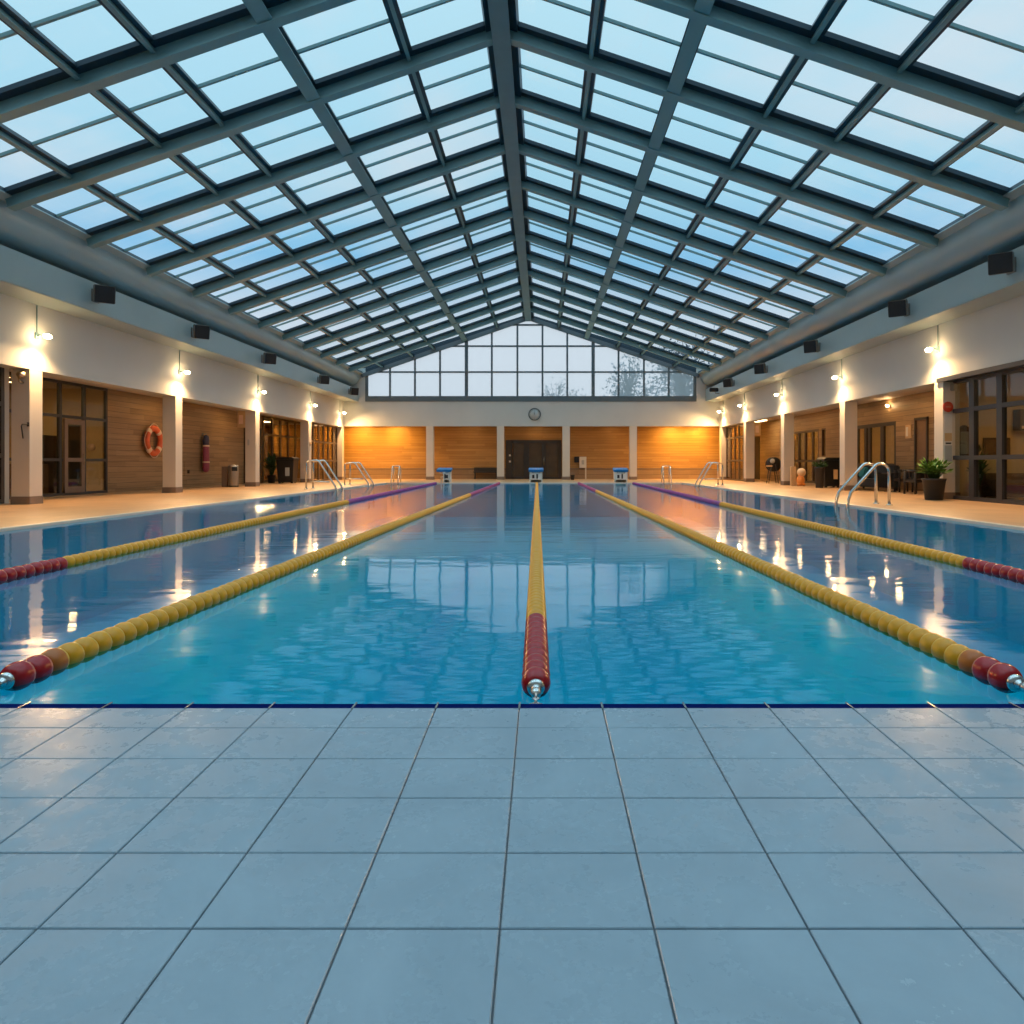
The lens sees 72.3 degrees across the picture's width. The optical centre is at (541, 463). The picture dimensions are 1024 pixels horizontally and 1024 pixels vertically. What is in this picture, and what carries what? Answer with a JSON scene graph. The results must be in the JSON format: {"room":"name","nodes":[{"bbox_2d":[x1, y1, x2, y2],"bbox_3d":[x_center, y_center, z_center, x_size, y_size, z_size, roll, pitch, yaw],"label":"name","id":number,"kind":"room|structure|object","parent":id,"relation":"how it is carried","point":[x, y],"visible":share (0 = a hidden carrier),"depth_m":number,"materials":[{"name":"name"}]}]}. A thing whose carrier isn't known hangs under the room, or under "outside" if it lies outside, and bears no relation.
{"room":"indoor swimming pool","nodes":[
{"label":"indoor swimming pool","id":0,"kind":"room"},
{"bbox_2d":[4,368,8,502],"bbox_3d":[-14.050,-0.790,17.270,1.700,3.520,0.140,0,0,0],"label":"wall","id":1,"kind":"structure","parent":0,"point":[6,370],"depth_m":17.25,"materials":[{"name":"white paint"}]},
{"bbox_2d":[0,367,3,503],"bbox_3d":[-13.250,-0.790,11.600,0.088,3.520,11.200,0,0,0],"label":"window","id":2,"kind":"structure","parent":1,"relation":"in","point":[1,368],"depth_m":17.11,"materials":[{"name":"clear glass"}]},
{"bbox_2d":[9,389,102,492],"bbox_3d":[-16.425,-0.790,30.230,3.150,3.520,13.140,0,0,0],"label":"wall","id":3,"kind":"structure","parent":0,"point":[71,398],"depth_m":23.66,"materials":[{"name":"wood"}]},
{"bbox_2d":[68,425,79,486],"bbox_3d":[-15.825,-0.165,23.619,0.650,2.270,0.078,0,0,0],"label":"door","id":4,"kind":"structure","parent":3,"relation":"in","point":[73,430],"depth_m":23.58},
{"bbox_2d":[0,293,343,426],"bbox_3d":[-12.525,-3.495,19.950,0.450,2.430,47.100,0,0,0],"label":"wall","id":5,"kind":"structure","parent":0,"point":[78,349],"depth_m":21.18,"materials":[{"name":"white paint"}]},
{"bbox_2d":[34,305,51,338],"bbox_3d":[-12.117,-3.450,17.020,0.366,0.820,0.195,0,0,0],"label":"wall lamp","id":6,"kind":"object","parent":5,"relation":"attached to","point":[36,334],"visible":1,"depth_m":17.01,"materials":[{"name":"metal"}]},
{"bbox_2d":[91,284,115,303],"bbox_3d":[-11.143,-4.280,17.769,0.488,0.476,0.671,0,0,-38],"label":"loudspeaker","id":7,"kind":"object","parent":5,"relation":"attached to","point":[99,293],"visible":1,"depth_m":17.55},
{"bbox_2d":[0,244,357,401],"bbox_3d":[-11.850,-4.250,19.950,0.900,0.760,47.100,0,0,0],"label":"trim","id":8,"kind":"structure","parent":5,"relation":"attached to","point":[23,277],"depth_m":19.78,"materials":[{"name":"paint"}]},
{"bbox_2d":[191,324,209,339],"bbox_3d":[-11.143,-4.280,22.792,0.488,0.476,0.671,0,0,-38],"label":"loudspeaker","id":9,"kind":"object","parent":5,"relation":"attached to","point":[198,331],"visible":1,"depth_m":22.57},
{"bbox_2d":[195,325,209,338],"bbox_3d":[-10.957,-4.251,22.577,0.432,0.406,0.103,0,0,-38],"label":"grille","id":10,"kind":"object","parent":9,"relation":"attached to","point":[201,331],"depth_m":22.58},
{"bbox_2d":[261,352,276,364],"bbox_3d":[-11.143,-4.280,28.494,0.488,0.476,0.671,0,0,-38],"label":"loudspeaker","id":11,"kind":"object","parent":5,"relation":"attached to","point":[266,358],"visible":1,"depth_m":28.28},
{"bbox_2d":[265,353,276,363],"bbox_3d":[-10.957,-4.251,28.279,0.432,0.406,0.103,0,0,-38],"label":"grille","id":12,"kind":"object","parent":11,"relation":"attached to","point":[270,358],"depth_m":28.27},
{"bbox_2d":[317,375,329,383],"bbox_3d":[-11.143,-4.280,35.591,0.488,0.476,0.671,0,0,-38],"label":"loudspeaker","id":13,"kind":"object","parent":5,"relation":"attached to","point":[322,379],"visible":1,"depth_m":35.36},
{"bbox_2d":[311,422,336,480],"bbox_3d":[-12.620,-0.665,40.200,0.088,3.270,5.680,0,0,0],"label":"window","id":14,"kind":"structure","parent":5,"relation":"in","point":[312,423],"depth_m":40.34,"materials":[{"name":"brown metal"}]},
{"bbox_2d":[103,389,261,492],"bbox_3d":[-14.775,-0.790,30.230,0.150,3.520,13.140,0,0,0],"label":"wall","id":15,"kind":"structure","parent":0,"point":[130,466],"depth_m":26.62,"materials":[{"name":"wood"}]},
{"bbox_2d":[9,371,107,498],"bbox_3d":[-14.661,-0.790,20.430,0.206,3.520,6.460,0,0,0],"label":"window","id":16,"kind":"structure","parent":15,"relation":"in","point":[81,489],"depth_m":21.93,"materials":[{"name":"clear glass"}]},
{"bbox_2d":[144,423,162,457],"bbox_3d":[-14.591,-0.879,26.250,0.239,1.313,1.294,0,0,0],"label":"life ring","id":17,"kind":"object","parent":15,"relation":"hanging from","point":[148,432],"visible":0.98,"depth_m":26.11,"materials":[{"name":"paint"}]},
{"bbox_2d":[184,462,192,475],"bbox_3d":[-14.675,0.200,29.100,0.050,0.600,0.700,0,0,0],"label":"hatch","id":18,"kind":"object","parent":15,"relation":"attached to","point":[188,466],"visible":1,"depth_m":29.09,"materials":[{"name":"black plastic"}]},
{"bbox_2d":[202,433,209,471],"bbox_3d":[-14.563,-0.487,30.300,0.293,1.675,0.441,0,0,0],"label":"tube","id":19,"kind":"object","parent":15,"relation":"hanging from","point":[206,466],"visible":1,"depth_m":30.16,"materials":[{"name":"paint"}]},
{"bbox_2d":[244,428,261,483],"bbox_3d":[-14.618,-0.440,35.500,0.164,2.820,2.000,0,0,0],"label":"door","id":20,"kind":"structure","parent":15,"relation":"in","point":[244,428],"depth_m":36.35,"materials":[{"name":"wood"}]},
{"bbox_2d":[262,416,315,481],"bbox_3d":[-14.700,-0.790,41.160,0.088,3.520,8.680,0,0,0],"label":"window","id":21,"kind":"structure","parent":15,"relation":"in","point":[263,417],"depth_m":39.23,"materials":[{"name":"brown metal"}]},
{"bbox_2d":[265,425,742,478],"bbox_3d":[-0.900,-0.700,45.569,34.600,3.700,0.162,0,0,0],"label":"wall","id":22,"kind":"structure","parent":0,"point":[373,447],"depth_m":45.51,"materials":[{"name":"wood"}]},
{"bbox_2d":[353,468,711,468],"bbox_3d":[-0.635,0.300,45.486,23.330,0.060,0.031,0,0,0],"label":"trim","id":23,"kind":"structure","parent":22,"relation":"attached to","point":[353,468],"depth_m":45.47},
{"bbox_2d":[506,440,561,478],"bbox_3d":[-0.536,-0.290,45.380,3.608,2.520,0.200,0,0,0],"label":"door","id":24,"kind":"structure","parent":22,"relation":"in","point":[545,454],"depth_m":45.41,"materials":[{"name":"brown wood"}]},
{"bbox_2d":[0,708,1023,1023],"bbox_3d":[-0.635,1.185,-0.408,24.530,0.430,6.383,0,0,0],"label":"tiles","id":25,"kind":"structure","parent":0,"point":[158,865],"depth_m":1.72,"materials":[{"name":"tile"}]},
{"bbox_2d":[0,0,1023,374],"bbox_3d":[-0.723,-7.336,19.900,21.573,3.947,47.200,0,0,0],"label":"roof frame","id":26,"kind":"structure","parent":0,"point":[500,31],"depth_m":17.24,"materials":[{"name":"grey metal"}]},
{"bbox_2d":[0,479,1023,527],"bbox_3d":[-0.900,1.160,24.120,34.200,0.380,42.760,0,0,0],"label":"floor","id":27,"kind":"structure","parent":0,"point":[53,508],"depth_m":19.13,"materials":[{"name":"tile"}]},
{"bbox_2d":[10,369,42,503],"bbox_3d":[-12.520,-0.655,17.020,0.464,3.250,0.464,0,0,0],"label":"pillar","id":28,"kind":"structure","parent":27,"relation":"on","point":[26,398],"depth_m":16.80,"materials":[{"name":"paint"}]},
{"bbox_2d":[42,435,56,492],"bbox_3d":[-16.600,0.010,23.250,0.600,1.920,0.700,0,0,0],"label":"tall cabinet","id":29,"kind":"object","parent":27,"relation":"on","point":[49,442],"visible":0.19,"depth_m":23.27,"materials":[{"name":"brown wood"}]},
{"bbox_2d":[162,396,182,492],"bbox_3d":[-12.520,-0.655,23.720,0.464,3.250,0.464,0,0,0],"label":"pillar","id":30,"kind":"structure","parent":27,"relation":"on","point":[172,405],"depth_m":23.50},
{"bbox_2d":[222,467,227,486],"bbox_3d":[-13.398,0.540,29.650,0.225,0.860,0.300,0,0,0],"label":"storage box","id":31,"kind":"object","parent":27,"relation":"on","point":[224,469],"visible":0.78,"depth_m":29.50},
{"bbox_2d":[228,464,238,486],"bbox_3d":[-13.049,0.495,29.590,0.436,0.950,0.455,0,0,0],"label":"litter bin","id":32,"kind":"object","parent":27,"relation":"on","point":[233,470],"visible":1,"depth_m":29.43,"materials":[{"name":"metal"}]},
{"bbox_2d":[245,411,259,486],"bbox_3d":[-12.520,-0.655,30.270,0.464,3.250,0.464,0,0,0],"label":"pillar","id":33,"kind":"structure","parent":27,"relation":"on","point":[252,418],"depth_m":30.05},
{"bbox_2d":[237,411,244,427],"bbox_3d":[-12.910,-1.920,30.097,0.340,0.720,0.086,0,0,0],"label":"sign box","id":34,"kind":"object","parent":33,"relation":"attached to","point":[240,414],"visible":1,"depth_m":30.06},
{"bbox_2d":[262,453,277,482],"bbox_3d":[-13.943,0.170,36.099,0.925,1.600,0.938,0,0,-25],"label":"potted plant","id":35,"kind":"object","parent":27,"relation":"on","point":[271,478],"visible":0.94,"depth_m":35.96,"materials":[{"name":"green plant"}]},
{"bbox_2d":[275,457,299,482],"bbox_3d":[-12.907,0.310,35.500,0.950,1.320,0.840,0,0,0],"label":"bin","id":36,"kind":"object","parent":27,"relation":"on","point":[287,467],"visible":0.98,"depth_m":35.16,"materials":[{"name":"black plastic"}]},
{"bbox_2d":[300,421,311,481],"bbox_3d":[-12.520,-0.655,37.120,0.464,3.250,0.464,0,0,0],"label":"pillar","id":37,"kind":"structure","parent":27,"relation":"on","point":[305,426],"depth_m":36.90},
{"bbox_2d":[305,460,342,489],"bbox_3d":[-8.563,0.937,27.500,1.286,2.226,0.951,0,0,0],"label":"pool ladder","id":38,"kind":"object","parent":27,"relation":"on","point":[313,461],"visible":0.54,"depth_m":27.08,"materials":[{"name":"metal"}]},
{"bbox_2d":[335,427,343,479],"bbox_3d":[-12.520,-0.655,43.280,0.464,3.250,0.464,0,0,0],"label":"pillar","id":39,"kind":"structure","parent":27,"relation":"on","point":[340,430],"depth_m":43.06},
{"bbox_2d":[344,462,373,485],"bbox_3d":[-8.538,0.977,32.650,1.236,2.146,1.051,0,0,0],"label":"pool ladder","id":40,"kind":"object","parent":27,"relation":"on","point":[350,463],"visible":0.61,"depth_m":32.20,"materials":[{"name":"metal"}]},
{"bbox_2d":[426,426,434,479],"bbox_3d":[-6.975,-0.690,43.700,0.474,3.320,0.424,0,0,0],"label":"pillar","id":41,"kind":"structure","parent":27,"relation":"on","point":[429,429],"depth_m":43.50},
{"bbox_2d":[436,468,452,481],"bbox_3d":[-5.168,0.584,37.172,0.780,0.771,0.816,0,0,0],"label":"starting block","id":42,"kind":"object","parent":27,"relation":"on","point":[447,472],"visible":0.95,"depth_m":36.84,"materials":[{"name":"plastic"}]},
{"bbox_2d":[473,468,496,478],"bbox_3d":[-3.625,0.600,45.125,1.550,0.740,0.450,0,0,0],"label":"bench","id":43,"kind":"object","parent":27,"relation":"on","point":[476,470],"visible":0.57,"depth_m":45.25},
{"bbox_2d":[497,426,504,479],"bbox_3d":[-2.580,-0.690,43.700,0.464,3.320,0.424,0,0,0],"label":"pillar","id":44,"kind":"structure","parent":27,"relation":"on","point":[500,429],"depth_m":43.50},
{"bbox_2d":[0,702,1023,709],"bbox_3d":[-0.390,1.109,2.811,15.700,0.283,0.068,0,0,0],"label":"trim","id":45,"kind":"structure","parent":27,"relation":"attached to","point":[27,705],"depth_m":2.81,"materials":[{"name":"tile"}]},
{"bbox_2d":[0,482,1023,531],"bbox_3d":[-0.390,1.158,19.750,15.700,0.384,33.819,0,0,0],"label":"trim","id":46,"kind":"structure","parent":27,"relation":"attached to","point":[1008,526],"depth_m":15.19,"materials":[{"name":"tile"}]},
{"bbox_2d":[529,468,542,481],"bbox_3d":[-0.318,0.584,37.172,0.780,0.771,0.816,0,0,0],"label":"starting block","id":47,"kind":"object","parent":27,"relation":"on","point":[535,473],"visible":0.94,"depth_m":36.85,"materials":[{"name":"plastic"}]},
{"bbox_2d":[562,426,569,479],"bbox_3d":[1.500,-0.690,43.700,0.484,3.320,0.424,0,0,0],"label":"pillar","id":48,"kind":"structure","parent":27,"relation":"on","point":[565,429],"depth_m":43.50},
{"bbox_2d":[579,457,585,478],"bbox_3d":[2.649,0.250,45.367,0.448,1.440,0.205,0,0,0],"label":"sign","id":49,"kind":"object","parent":27,"relation":"on","point":[582,460],"visible":1,"depth_m":45.28,"materials":[{"name":"plastic"}]},
{"bbox_2d":[613,468,628,481],"bbox_3d":[4.160,0.584,37.172,0.780,0.771,0.816,0,0,0],"label":"starting block","id":50,"kind":"object","parent":27,"relation":"on","point":[620,474],"visible":0.93,"depth_m":36.85,"materials":[{"name":"plastic"}]},
{"bbox_2d":[629,426,636,479],"bbox_3d":[5.680,-0.690,43.700,0.464,3.320,0.424,0,0,0],"label":"pillar","id":51,"kind":"structure","parent":27,"relation":"on","point":[632,429],"depth_m":43.50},
{"bbox_2d":[694,462,722,485],"bbox_3d":[7.733,0.977,32.400,1.186,2.146,0.951,0,0,0],"label":"pool ladder","id":52,"kind":"object","parent":27,"relation":"on","point":[710,463],"visible":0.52,"depth_m":31.99,"materials":[{"name":"metal"}]},
{"bbox_2d":[719,427,728,479],"bbox_3d":[11.260,-0.655,43.280,0.484,3.250,0.464,0,0,0],"label":"pillar","id":53,"kind":"structure","parent":27,"relation":"on","point":[722,429],"depth_m":43.06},
{"bbox_2d":[743,422,754,481],"bbox_3d":[11.260,-0.655,38.070,0.484,3.250,0.464,0,0,0],"label":"pillar","id":54,"kind":"structure","parent":27,"relation":"on","point":[748,426],"depth_m":37.85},
{"bbox_2d":[754,422,760,435],"bbox_3d":[11.660,-1.900,37.897,0.340,0.720,0.086,0,0,0],"label":"sign box","id":55,"kind":"object","parent":54,"relation":"attached to","point":[757,425],"visible":1,"depth_m":37.86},
{"bbox_2d":[765,457,780,482],"bbox_3d":[11.670,0.311,35.290,0.740,1.323,0.380,0,0,0],"label":"hose reel","id":56,"kind":"object","parent":27,"relation":"on","point":[773,464],"visible":0.95,"depth_m":35.16,"materials":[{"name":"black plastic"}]},
{"bbox_2d":[780,414,793,484],"bbox_3d":[11.260,-0.655,32.120,0.484,3.250,0.464,0,0,0],"label":"pillar","id":57,"kind":"structure","parent":27,"relation":"on","point":[787,420],"depth_m":31.90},
{"bbox_2d":[790,466,795,485],"bbox_3d":[11.200,0.540,31.240,0.220,0.860,0.180,0,0,0],"label":"stack","id":58,"kind":"object","parent":27,"relation":"on","point":[792,468],"visible":1,"depth_m":31.15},
{"bbox_2d":[796,468,805,485],"bbox_3d":[11.468,0.575,30.984,0.404,0.790,0.379,0,0,19],"label":"toy","id":59,"kind":"object","parent":27,"relation":"on","point":[801,472],"visible":1,"depth_m":30.87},
{"bbox_2d":[811,460,828,487],"bbox_3d":[11.284,0.398,28.484,0.716,1.144,0.727,0,0,0],"label":"potted plant","id":60,"kind":"object","parent":27,"relation":"on","point":[819,470],"visible":1,"depth_m":28.31,"materials":[{"name":"green plant"}]},
{"bbox_2d":[816,457,839,487],"bbox_3d":[11.911,0.350,29.000,0.778,1.240,0.840,0,0,0],"label":"bin","id":61,"kind":"object","parent":27,"relation":"on","point":[832,472],"visible":0.59,"depth_m":28.64,"materials":[{"name":"black plastic"}]},
{"bbox_2d":[839,401,857,490],"bbox_3d":[11.260,-0.655,25.720,0.484,3.250,0.464,0,0,0],"label":"pillar","id":62,"kind":"structure","parent":27,"relation":"on","point":[848,409],"depth_m":25.50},
{"bbox_2d":[835,462,891,506],"bbox_3d":[7.688,1.002,16.775,1.096,2.096,0.801,0,0,0],"label":"pool ladder","id":63,"kind":"object","parent":27,"relation":"on","point":[874,466],"visible":0.71,"depth_m":16.46,"materials":[{"name":"metal"}]},
{"bbox_2d":[857,465,899,490],"bbox_3d":[12.425,0.510,26.500,0.850,0.920,2.800,0,0,0],"label":"sofa","id":64,"kind":"object","parent":27,"relation":"on","point":[882,478],"visible":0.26,"depth_m":25.34,"materials":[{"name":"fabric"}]},
{"bbox_2d":[894,469,913,491],"bbox_3d":[12.570,0.579,24.297,0.540,0.783,0.630,0,0,10],"label":"armchair","id":65,"kind":"object","parent":27,"relation":"on","point":[909,475],"visible":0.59,"depth_m":24.10,"materials":[{"name":"brown wood"}]},
{"bbox_2d":[903,470,927,493],"bbox_3d":[12.127,0.579,22.681,0.630,0.783,0.540,0,0,-20],"label":"armchair","id":66,"kind":"object","parent":27,"relation":"on","point":[917,476],"visible":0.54,"depth_m":22.47,"materials":[{"name":"brown wood"}]},
{"bbox_2d":[915,457,954,499],"bbox_3d":[10.631,0.380,18.934,1.062,1.180,1.051,0,0,0],"label":"potted plant","id":67,"kind":"object","parent":27,"relation":"on","point":[933,486],"visible":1,"depth_m":18.75,"materials":[{"name":"green plant"}]},
{"bbox_2d":[934,382,959,498],"bbox_3d":[11.260,-0.655,19.470,0.484,3.250,0.464,0,0,0],"label":"pillar","id":68,"kind":"structure","parent":27,"relation":"on","point":[942,393],"depth_m":19.25,"materials":[{"name":"paint"}]},
{"bbox_2d":[944,414,951,461],"bbox_3d":[11.160,-0.710,19.237,0.220,1.320,0.020,0,0,0],"label":"notice board","id":69,"kind":"object","parent":68,"relation":"attached to","point":[947,417],"visible":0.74,"depth_m":19.23,"materials":[{"name":"paper"}]},
{"bbox_2d":[966,445,991,496],"bbox_3d":[11.776,0.221,18.900,0.596,1.498,0.549,0,0,0],"label":"plant","id":70,"kind":"object","parent":27,"relation":"on","point":[982,465],"visible":0.39,"depth_m":18.78,"materials":[{"name":"green plant"}]},
{"bbox_2d":[981,473,1023,497],"bbox_3d":[12.650,0.610,18.800,1.340,0.720,1.000,0,0,0],"label":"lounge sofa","id":71,"kind":"object","parent":27,"relation":"on","point":[1015,481],"visible":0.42,"depth_m":18.85,"materials":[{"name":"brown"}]},
{"bbox_2d":[9,369,1023,424],"bbox_3d":[-0.900,-2.650,20.950,34.200,0.200,49.100,0,0,0],"label":"ceiling","id":72,"kind":"structure","parent":0,"point":[45,385],"depth_m":26.05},
{"bbox_2d":[344,368,718,426],"bbox_3d":[-0.900,-4.150,43.700,34.600,3.600,0.400,0,0,0],"label":"wall","id":73,"kind":"structure","parent":0,"point":[701,413],"depth_m":43.50,"materials":[{"name":"white paint"}]},
{"bbox_2d":[0,199,359,385],"bbox_3d":[-11.950,-5.325,19.950,1.300,0.950,47.100,0,0,0],"label":"air duct","id":74,"kind":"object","parent":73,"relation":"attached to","point":[21,231],"depth_m":19.84,"materials":[{"name":"metal"}]},
{"bbox_2d":[364,316,695,371],"bbox_3d":[-0.650,-7.295,43.660,23.900,4.090,0.080,0,0,0],"label":"trim","id":75,"kind":"structure","parent":73,"relation":"attached to","point":[623,345],"depth_m":43.62,"materials":[{"name":"metal"}]},
{"bbox_2d":[361,317,699,401],"bbox_3d":[-0.725,-6.548,43.540,21.085,5.336,0.200,0,0,0],"label":"window","id":76,"kind":"structure","parent":73,"relation":"in","point":[466,398],"depth_m":43.48,"materials":[{"name":"clear glass"}]},
{"bbox_2d":[528,408,540,420],"bbox_3d":[-0.460,-3.088,43.470,0.780,0.780,0.060,0,0,0],"label":"wall clock","id":77,"kind":"object","parent":73,"relation":"attached to","point":[534,414],"visible":1,"depth_m":43.48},
{"bbox_2d":[701,194,1023,385],"bbox_3d":[10.590,-5.325,19.950,1.480,0.950,47.100,0,0,0],"label":"air duct","id":78,"kind":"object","parent":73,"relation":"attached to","point":[969,247],"depth_m":19.58,"materials":[{"name":"metal"}]},
{"bbox_2d":[754,391,933,489],"bbox_3d":[13.675,-0.790,32.560,0.150,3.520,25.880,0,0,0],"label":"wall","id":79,"kind":"structure","parent":0,"point":[903,410],"depth_m":29.16,"materials":[{"name":"wood"}]},
{"bbox_2d":[754,437,759,479],"bbox_3d":[13.613,-0.365,44.400,0.155,2.670,1.400,0,0,0],"label":"door","id":80,"kind":"structure","parent":79,"relation":"in","point":[756,439],"depth_m":44.18,"materials":[{"name":"wood"}]},
{"bbox_2d":[794,429,818,482],"bbox_3d":[13.640,-0.380,36.200,0.088,2.700,3.600,0,0,0],"label":"window","id":81,"kind":"structure","parent":79,"relation":"in","point":[813,431],"depth_m":36.13,"materials":[{"name":"brown metal"}]},
{"bbox_2d":[822,428,825,456],"bbox_3d":[13.640,-1.040,33.800,0.082,1.380,0.500,0,0,0],"label":"window","id":82,"kind":"structure","parent":79,"relation":"in","point":[823,429],"depth_m":33.99,"materials":[{"name":"brown metal"}]},
{"bbox_2d":[857,421,895,488],"bbox_3d":[13.640,-0.340,28.575,0.088,2.620,3.350,0,0,0],"label":"window","id":83,"kind":"structure","parent":79,"relation":"in","point":[867,428],"depth_m":29.01,"materials":[{"name":"clear glass"}]},
{"bbox_2d":[905,425,911,438],"bbox_3d":[13.584,-1.200,25.950,0.040,0.500,0.400,0,0,0],"label":"framed notice","id":84,"kind":"object","parent":79,"relation":"attached to","point":[908,428],"visible":1,"depth_m":25.92,"materials":[{"name":"paper"}]},
{"bbox_2d":[914,417,928,490],"bbox_3d":[13.613,-0.350,25.060,0.155,2.640,0.880,0,0,0],"label":"door","id":85,"kind":"structure","parent":79,"relation":"in","point":[921,424],"depth_m":25.15,"materials":[{"name":"metal"}]},
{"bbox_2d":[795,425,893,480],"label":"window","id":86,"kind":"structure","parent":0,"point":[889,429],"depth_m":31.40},
{"bbox_2d":[719,295,1023,426],"bbox_3d":[11.255,-3.495,19.950,0.450,2.430,47.100,0,0,0],"label":"wall","id":87,"kind":"structure","parent":0,"point":[993,335],"depth_m":21.59,"materials":[{"name":"white paint"}]},
{"bbox_2d":[723,378,734,386],"bbox_3d":[9.903,-4.280,36.991,0.488,0.476,0.671,0,0,38],"label":"loudspeaker","id":88,"kind":"object","parent":87,"relation":"attached to","point":[729,382],"visible":1,"depth_m":36.77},
{"bbox_2d":[726,423,743,480],"bbox_3d":[11.360,-0.665,40.675,0.088,3.270,4.730,0,0,0],"label":"window","id":89,"kind":"structure","parent":87,"relation":"in","point":[738,425],"depth_m":41.15,"materials":[{"name":"brown metal"}]},
{"bbox_2d":[754,363,767,373],"bbox_3d":[9.903,-4.280,31.577,0.488,0.476,0.671,0,0,38],"label":"loudspeaker","id":90,"kind":"object","parent":87,"relation":"attached to","point":[762,368],"visible":1,"depth_m":31.37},
{"bbox_2d":[754,364,763,373],"bbox_3d":[9.717,-4.251,31.361,0.432,0.406,0.103,0,0,38],"label":"grille","id":91,"kind":"object","parent":90,"relation":"attached to","point":[758,368],"depth_m":31.35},
{"bbox_2d":[803,340,819,352],"bbox_3d":[9.903,-4.280,25.611,0.488,0.476,0.671,0,0,38],"label":"loudspeaker","id":92,"kind":"object","parent":87,"relation":"attached to","point":[811,346],"visible":1,"depth_m":25.38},
{"bbox_2d":[706,245,1023,401],"bbox_3d":[10.595,-4.250,19.950,0.870,0.760,47.100,0,0,0],"label":"trim","id":93,"kind":"structure","parent":87,"relation":"attached to","point":[972,290],"depth_m":20.18,"materials":[{"name":"paint"}]},
{"bbox_2d":[888,299,909,317],"bbox_3d":[9.903,-4.280,19.379,0.488,0.476,0.671,0,0,38],"label":"loudspeaker","id":94,"kind":"object","parent":87,"relation":"attached to","point":[898,308],"visible":1,"depth_m":19.15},
{"bbox_2d":[936,360,1023,382],"bbox_3d":[11.230,-2.320,15.900,0.500,0.120,7.200,0,0,0],"label":"trim","id":95,"kind":"structure","parent":87,"relation":"attached to","point":[1017,364],"depth_m":17.48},
{"bbox_2d":[953,368,1023,504],"bbox_3d":[11.360,-0.670,15.900,0.128,3.280,7.200,0,0,0],"label":"window","id":96,"kind":"structure","parent":87,"relation":"in","point":[1001,405],"depth_m":17.48,"materials":[{"name":"brown metal"}]},
{"bbox_2d":[988,251,1015,275],"bbox_3d":[9.903,-4.280,15.055,0.488,0.476,0.671,0,0,38],"label":"loudspeaker","id":97,"kind":"object","parent":87,"relation":"attached to","point":[1004,262],"visible":1,"depth_m":14.84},
{"bbox_2d":[960,372,1023,498],"bbox_3d":[13.850,-0.790,19.540,4.700,3.520,0.080,0,0,0],"label":"wall","id":98,"kind":"structure","parent":0,"point":[1015,381],"depth_m":19.50,"materials":[{"name":"wood"}]},
{"bbox_2d":[960,425,968,455],"bbox_3d":[11.740,-0.655,19.473,0.300,0.850,0.056,0,0,0],"label":"wall mirror","id":99,"kind":"object","parent":98,"relation":"attached to","point":[964,430],"visible":0.68,"depth_m":19.44,"materials":[{"name":"brown glass"}]},
{"bbox_2d":[983,438,1009,454],"bbox_3d":[12.650,-0.490,19.474,0.740,0.480,0.055,0,0,0],"label":"wall picture","id":100,"kind":"object","parent":98,"relation":"attached to","point":[989,443],"visible":0.68,"depth_m":19.45},
{"bbox_2d":[1013,409,1023,430],"bbox_3d":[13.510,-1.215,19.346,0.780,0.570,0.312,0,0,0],"label":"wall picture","id":101,"kind":"object","parent":98,"relation":"attached to","point":[1018,415],"visible":1,"depth_m":19.27},
{"bbox_3d":[-0.390,1.883,19.671,15.360,1.735,33.639,0,0,0],"label":"basin","id":102,"kind":"object","parent":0,"visible":0},
{"bbox_2d":[0,483,1023,703],"bbox_3d":[-0.390,1.010,19.670,15.376,0.001,33.655,0,0,0],"label":"pool water","id":103,"kind":"object","parent":102,"relation":"in","point":[430,608],"visible":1,"depth_m":5.10,"materials":[{"name":"liquid"}]},
{"bbox_2d":[0,482,436,581],"bbox_3d":[-5.045,0.980,19.628,0.133,0.137,33.594,0,0,-1],"label":"lane rope","id":104,"kind":"object","parent":103,"relation":"on","point":[32,568],"visible":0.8,"depth_m":8.42,"materials":[{"name":"plastic"}]},
{"bbox_2d":[0,482,499,688],"bbox_3d":[-2.305,0.980,19.627,0.133,0.137,33.587,0,0,0],"label":"lane rope","id":105,"kind":"object","parent":103,"relation":"on","point":[17,673],"visible":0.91,"depth_m":4.36,"materials":[{"name":"plastic"}]},
{"bbox_2d":[521,482,550,703],"bbox_3d":[-0.147,0.980,19.628,0.133,0.137,33.584,0,0,0],"label":"lane rope","id":106,"kind":"object","parent":103,"relation":"on","point":[535,681],"visible":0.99,"depth_m":4.02,"materials":[{"name":"plastic"}]},
{"bbox_2d":[578,482,1023,691],"bbox_3d":[1.998,0.980,19.628,0.133,0.137,33.586,0,0,0],"label":"lane rope","id":107,"kind":"object","parent":103,"relation":"on","point":[997,673],"visible":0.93,"depth_m":4.31,"materials":[{"name":"plastic"}]},
{"bbox_2d":[632,482,1023,581],"bbox_3d":[4.406,0.980,19.628,0.133,0.137,33.588,0,0,1],"label":"lane rope","id":108,"kind":"object","parent":103,"relation":"on","point":[1002,570],"visible":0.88,"depth_m":8.42,"materials":[{"name":"plastic"}]},
{"label":"outside","id":109,"kind":"structure","parent":0,"visible":0},
{"bbox_3d":[0.000,1.200,107.900,180.000,0.300,124.200,0,0,0],"label":"ground","id":110,"kind":"structure","parent":109,"visible":0},
{"bbox_2d":[537,377,573,395],"bbox_3d":[1.853,-5.274,91.966,6.010,12.661,6.340,0,0,0],"label":"tree","id":111,"kind":"object","parent":110,"relation":"on","point":[559,387],"visible":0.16,"depth_m":91.63,"materials":[{"name":"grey plant"}]},
{"bbox_2d":[602,352,655,395],"bbox_3d":[8.961,-5.451,72.099,5.796,13.015,5.410,0,0,0],"label":"tree","id":112,"kind":"object","parent":110,"relation":"on","point":[627,388],"visible":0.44,"depth_m":71.96,"materials":[{"name":"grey plant"}]},
{"bbox_2d":[632,325,733,395],"bbox_3d":[12.717,-6.037,59.123,9.611,14.188,10.412,0,0,3],"label":"tree","id":113,"kind":"object","parent":110,"relation":"on","point":[680,388],"visible":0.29,"depth_m":59.23,"materials":[{"name":"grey plant"}]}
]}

